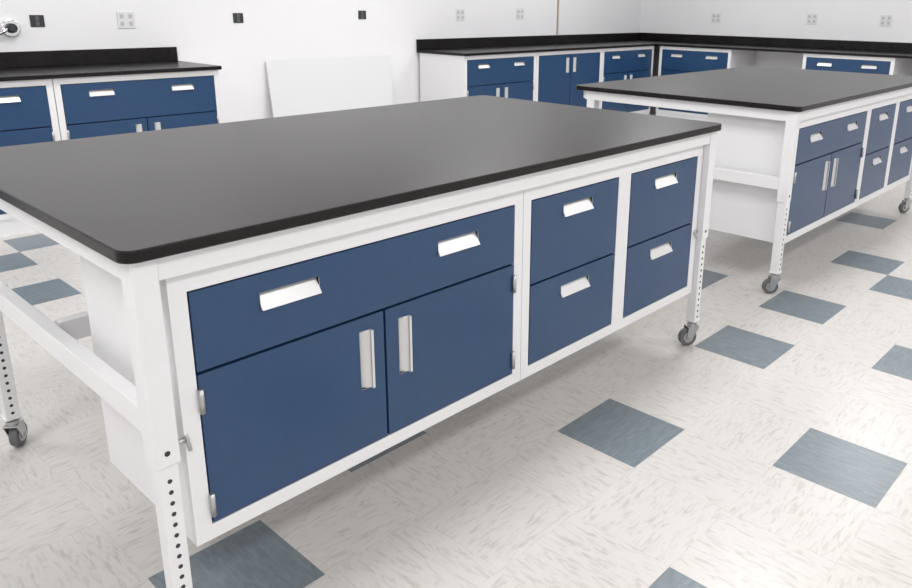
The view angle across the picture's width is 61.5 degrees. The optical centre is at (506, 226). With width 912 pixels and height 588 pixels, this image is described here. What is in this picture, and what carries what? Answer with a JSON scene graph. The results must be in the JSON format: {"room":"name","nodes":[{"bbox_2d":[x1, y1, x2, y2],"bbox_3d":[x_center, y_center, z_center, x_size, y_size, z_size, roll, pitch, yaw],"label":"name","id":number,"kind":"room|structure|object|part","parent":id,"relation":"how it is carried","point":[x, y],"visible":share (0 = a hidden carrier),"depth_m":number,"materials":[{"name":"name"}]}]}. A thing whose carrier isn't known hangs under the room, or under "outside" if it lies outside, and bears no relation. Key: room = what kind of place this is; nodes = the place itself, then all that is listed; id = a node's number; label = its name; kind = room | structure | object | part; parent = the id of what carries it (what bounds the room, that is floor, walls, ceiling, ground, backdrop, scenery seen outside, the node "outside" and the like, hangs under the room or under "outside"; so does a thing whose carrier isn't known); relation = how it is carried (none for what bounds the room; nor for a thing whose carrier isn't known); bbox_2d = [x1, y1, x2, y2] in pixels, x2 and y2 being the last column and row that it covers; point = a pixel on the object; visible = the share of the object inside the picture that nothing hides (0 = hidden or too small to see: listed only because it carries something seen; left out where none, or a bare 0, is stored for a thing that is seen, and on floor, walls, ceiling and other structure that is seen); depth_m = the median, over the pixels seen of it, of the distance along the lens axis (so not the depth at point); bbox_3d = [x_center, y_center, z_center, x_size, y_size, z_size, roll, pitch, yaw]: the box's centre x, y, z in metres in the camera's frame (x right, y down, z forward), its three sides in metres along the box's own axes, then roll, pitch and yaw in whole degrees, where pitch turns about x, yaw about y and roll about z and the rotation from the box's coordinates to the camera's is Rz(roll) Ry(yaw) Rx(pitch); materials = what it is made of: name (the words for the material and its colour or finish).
{"room":"laboratory","nodes":[
{"label":"laboratory","id":0,"kind":"room"},
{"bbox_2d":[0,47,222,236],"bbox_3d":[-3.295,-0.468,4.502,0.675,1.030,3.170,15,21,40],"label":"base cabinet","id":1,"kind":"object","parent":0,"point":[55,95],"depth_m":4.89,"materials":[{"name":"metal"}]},
{"bbox_3d":[-3.287,-0.455,4.509,0.617,0.803,1.015,15,21,40],"label":"cabinet frame","id":2,"kind":"part","parent":1,"relation":"part of","materials":[{"name":"white"}]},
{"bbox_2d":[0,47,177,67],"bbox_3d":[-3.531,-0.979,4.584,0.020,0.100,3.170,15,21,40],"label":"backsplash","id":3,"kind":"structure","parent":1,"relation":"on","point":[120,55],"depth_m":5.25,"materials":[{"name":"black plastic"}]},
{"bbox_2d":[0,61,221,81],"bbox_3d":[-3.289,-0.854,4.390,0.675,0.025,3.170,15,21,40],"label":"countertop","id":4,"kind":"structure","parent":1,"relation":"on","point":[88,70],"depth_m":4.92,"materials":[{"name":"black plastic"}]},
{"bbox_3d":[-2.587,-0.660,5.247,0.617,0.803,1.050,15,21,40],"label":"cabinet frame","id":5,"kind":"part","parent":1,"relation":"part of","materials":[{"name":"white"}]},
{"bbox_2d":[0,0,641,122],"bbox_3d":[-2.114,-1.845,6.039,0.100,2.850,11.693,15,21,40],"label":"wall","id":6,"kind":"structure","parent":0,"point":[202,31],"depth_m":6.33,"materials":[{"name":"white paint"}]},
{"bbox_2d":[0,19,20,36],"bbox_3d":[-3.182,-1.224,4.872,0.069,0.185,0.174,15,21,40],"label":"gas valve","id":7,"kind":"object","parent":6,"relation":"attached to","point":[9,27],"visible":1,"depth_m":4.87,"materials":[{"name":"silver metal"}]},
{"bbox_3d":[-3.191,-1.199,4.855,0.020,0.146,0.128,15,21,40],"label":"spout","id":8,"kind":"part","parent":7,"relation":"part of","materials":[{"name":"silver metal"}]},
{"bbox_2d":[29,15,44,26],"bbox_3d":[-3.074,-1.346,5.008,0.007,0.075,0.085,15,21,40],"label":"electrical outlet","id":9,"kind":"object","parent":6,"relation":"attached to","point":[35,20],"visible":1,"depth_m":5.01,"materials":[{"name":"grey plastic"}]},
{"bbox_2d":[116,12,135,28],"bbox_3d":[-2.691,-1.461,5.411,0.007,0.115,0.120,15,21,40],"label":"power outlet","id":10,"kind":"object","parent":6,"relation":"attached to","point":[124,19],"visible":1,"depth_m":5.41,"materials":[{"name":"white plastic"}]},
{"bbox_2d":[233,13,243,22],"bbox_3d":[-2.111,-1.642,6.020,0.007,0.075,0.085,15,21,40],"label":"electrical outlet","id":11,"kind":"object","parent":6,"relation":"attached to","point":[237,17],"visible":1,"depth_m":6.02,"materials":[{"name":"grey plastic"}]},
{"bbox_2d":[358,11,365,18],"bbox_3d":[-1.296,-1.903,6.875,0.007,0.075,0.085,15,21,40],"label":"electrical outlet","id":12,"kind":"object","parent":6,"relation":"attached to","point":[361,14],"visible":1,"depth_m":6.87,"materials":[{"name":"grey plastic"}]},
{"bbox_2d":[456,9,464,20],"bbox_3d":[-0.467,-2.145,7.751,0.007,0.115,0.120,15,21,40],"label":"power outlet","id":13,"kind":"object","parent":6,"relation":"attached to","point":[460,13],"visible":1,"depth_m":7.75,"materials":[{"name":"white plastic"}]},
{"bbox_2d":[516,9,523,18],"bbox_3d":[0.153,-2.336,8.403,0.007,0.115,0.120,15,21,40],"label":"power outlet","id":14,"kind":"object","parent":6,"relation":"attached to","point":[520,12],"visible":1,"depth_m":8.40,"materials":[{"name":"white plastic"}]},
{"bbox_2d":[556,0,558,34],"bbox_3d":[0.603,-2.898,8.743,0.012,1.365,0.022,15,21,40],"label":"conduit","id":15,"kind":"object","parent":6,"relation":"attached to","point":[557,0],"visible":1,"depth_m":8.87,"materials":[{"name":"beige metal"}]},
{"bbox_2d":[0,112,911,587],"bbox_3d":[0.862,0.320,3.822,8.006,0.001,11.493,15,21,40],"label":"floor","id":16,"kind":"structure","parent":0,"point":[772,448],"depth_m":2.33,"materials":[{"name":"beige tile"}]},
{"bbox_2d":[265,56,393,117],"bbox_3d":[-1.500,-1.036,6.797,0.133,0.893,1.280,15,21,40],"label":"leaning board","id":17,"kind":"object","parent":16,"relation":"on","point":[308,86],"visible":0.56,"depth_m":6.70,"materials":[{"name":"white"}]},
{"bbox_2d":[0,95,721,587],"bbox_3d":[-0.404,0.144,2.701,1.300,0.930,2.265,15,21,40],"label":"workbench","id":18,"kind":"object","parent":16,"relation":"on","point":[276,306],"visible":1,"depth_m":1.93,"materials":[{"name":"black metal"}]},
{"bbox_3d":[-0.475,0.244,2.066,0.460,0.607,1.041,15,21,40],"label":"cabinet frame","id":19,"kind":"part","parent":18,"relation":"part of","materials":[{"name":"white"}]},
{"bbox_3d":[-0.399,-0.069,2.639,1.260,0.434,2.227,15,21,40],"label":"steel frame","id":20,"kind":"part","parent":18,"relation":"part of","materials":[{"name":"white metal"}]},
{"bbox_2d":[0,95,721,263],"bbox_3d":[-0.398,-0.291,2.576,1.300,0.025,2.263,15,21,40],"label":"countertop","id":21,"kind":"structure","parent":18,"relation":"on","point":[137,197],"depth_m":2.12,"materials":[{"name":"black stone"}]},
{"bbox_3d":[0.234,0.037,2.814,0.460,0.607,1.057,15,21,40],"label":"cabinet frame","id":22,"kind":"part","parent":18,"relation":"part of","materials":[{"name":"white"}]},
{"bbox_2d":[416,32,680,114],"bbox_3d":[0.702,-1.639,8.723,0.675,1.030,3.951,15,21,40],"label":"base cabinet","id":23,"kind":"object","parent":16,"relation":"on","point":[544,68],"depth_m":7.94,"materials":[{"name":"blue metal"}]},
{"bbox_3d":[-0.274,-1.338,7.691,0.617,0.803,1.025,15,21,40],"label":"cabinet frame","id":24,"kind":"part","parent":23,"relation":"part of","materials":[{"name":"white metal"}]},
{"bbox_2d":[416,32,640,49],"bbox_3d":[0.466,-2.150,8.805,0.020,0.100,3.951,15,21,40],"label":"backsplash","id":25,"kind":"structure","parent":23,"relation":"on","point":[446,43],"depth_m":8.45,"materials":[{"name":"black plastic"}]},
{"bbox_2d":[417,40,680,55],"bbox_3d":[0.707,-2.025,8.611,0.675,0.025,3.951,15,21,40],"label":"countertop","id":26,"kind":"structure","parent":23,"relation":"on","point":[476,51],"depth_m":8.04,"materials":[{"name":"black plastic"}]},
{"bbox_3d":[0.459,-1.553,8.465,0.617,0.803,1.140,15,21,40],"label":"cabinet frame","id":27,"kind":"part","parent":23,"relation":"part of","materials":[{"name":"white metal"}]},
{"bbox_3d":[1.208,-1.773,9.257,0.617,0.803,1.075,15,21,40],"label":"cabinet frame","id":28,"kind":"part","parent":23,"relation":"part of","materials":[{"name":"white metal"}]},
{"bbox_2d":[576,66,911,293],"bbox_3d":[1.616,-0.449,4.839,1.300,0.930,2.265,15,21,40],"label":"workbench","id":29,"kind":"object","parent":16,"relation":"on","point":[797,150],"visible":0.77,"depth_m":3.98,"materials":[{"name":"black metal"}]},
{"bbox_2d":[576,66,911,111],"bbox_3d":[1.622,-0.884,4.714,1.300,0.025,2.263,15,21,40],"label":"countertop","id":30,"kind":"structure","parent":29,"relation":"on","point":[773,88],"depth_m":4.35,"materials":[{"name":"black stone"}]},
{"bbox_3d":[1.621,-0.662,4.777,1.260,0.434,2.227,15,21,40],"label":"steel frame","id":31,"kind":"part","parent":29,"relation":"part of","materials":[{"name":"white metal"}]},
{"bbox_3d":[1.545,-0.349,4.204,0.460,0.607,1.041,15,21,40],"label":"cabinet frame","id":32,"kind":"part","parent":29,"relation":"part of","materials":[{"name":"white metal"}]},
{"bbox_3d":[2.253,-0.556,4.952,0.460,0.607,1.057,15,21,40],"label":"cabinet frame","id":33,"kind":"part","parent":29,"relation":"part of","materials":[{"name":"white"}]},
{"bbox_2d":[641,33,911,120],"bbox_3d":[3.515,-1.508,8.398,5.252,1.030,0.675,15,21,40],"label":"base cabinet","id":34,"kind":"object","parent":16,"relation":"on","point":[695,53],"depth_m":8.80,"materials":[{"name":"blue metal"}]},
{"bbox_3d":[2.424,-1.784,9.350,0.940,0.803,0.617,15,21,40],"label":"cabinet frame","id":35,"kind":"part","parent":34,"relation":"part of","materials":[{"name":"white"}]},
{"bbox_2d":[641,33,911,52],"bbox_3d":[3.742,-2.019,8.502,5.252,0.100,0.020,15,21,40],"label":"backsplash","id":36,"kind":"structure","parent":34,"relation":"on","point":[714,39],"depth_m":8.92,"materials":[{"name":"black plastic"}]},
{"bbox_2d":[657,42,911,58],"bbox_3d":[3.761,-1.830,8.076,4.600,0.025,0.675,15,21,40],"label":"countertop","id":37,"kind":"structure","parent":34,"relation":"on","point":[683,44],"depth_m":8.39,"materials":[{"name":"black plastic"}]},
{"bbox_3d":[3.724,-1.438,8.215,0.920,0.803,0.617,15,21,40],"label":"cabinet frame","id":38,"kind":"part","parent":34,"relation":"part of","materials":[{"name":"white metal"}]},
{"bbox_2d":[641,0,911,111],"bbox_3d":[4.786,-2.194,7.552,8.006,2.850,0.100,15,21,40],"label":"wall","id":39,"kind":"structure","parent":0,"point":[851,20],"depth_m":8.95,"materials":[{"name":"white paint"}]},
{"bbox_2d":[711,13,720,22],"bbox_3d":[2.590,-2.576,9.449,0.120,0.115,0.007,15,21,40],"label":"power outlet","id":40,"kind":"object","parent":39,"relation":"attached to","point":[716,17],"visible":1,"depth_m":9.45,"materials":[{"name":"white plastic"}]},
{"bbox_2d":[806,14,817,23],"bbox_3d":[3.468,-2.355,8.679,0.120,0.115,0.007,15,21,40],"label":"power outlet","id":41,"kind":"object","parent":39,"relation":"attached to","point":[811,18],"visible":1,"depth_m":8.68,"materials":[{"name":"white plastic"}]},
{"bbox_2d":[879,15,892,25],"bbox_3d":[4.054,-2.199,8.168,0.120,0.115,0.007,15,21,40],"label":"power outlet","id":42,"kind":"object","parent":39,"relation":"attached to","point":[885,20],"visible":1,"depth_m":8.16,"materials":[{"name":"white plastic"}]}
]}

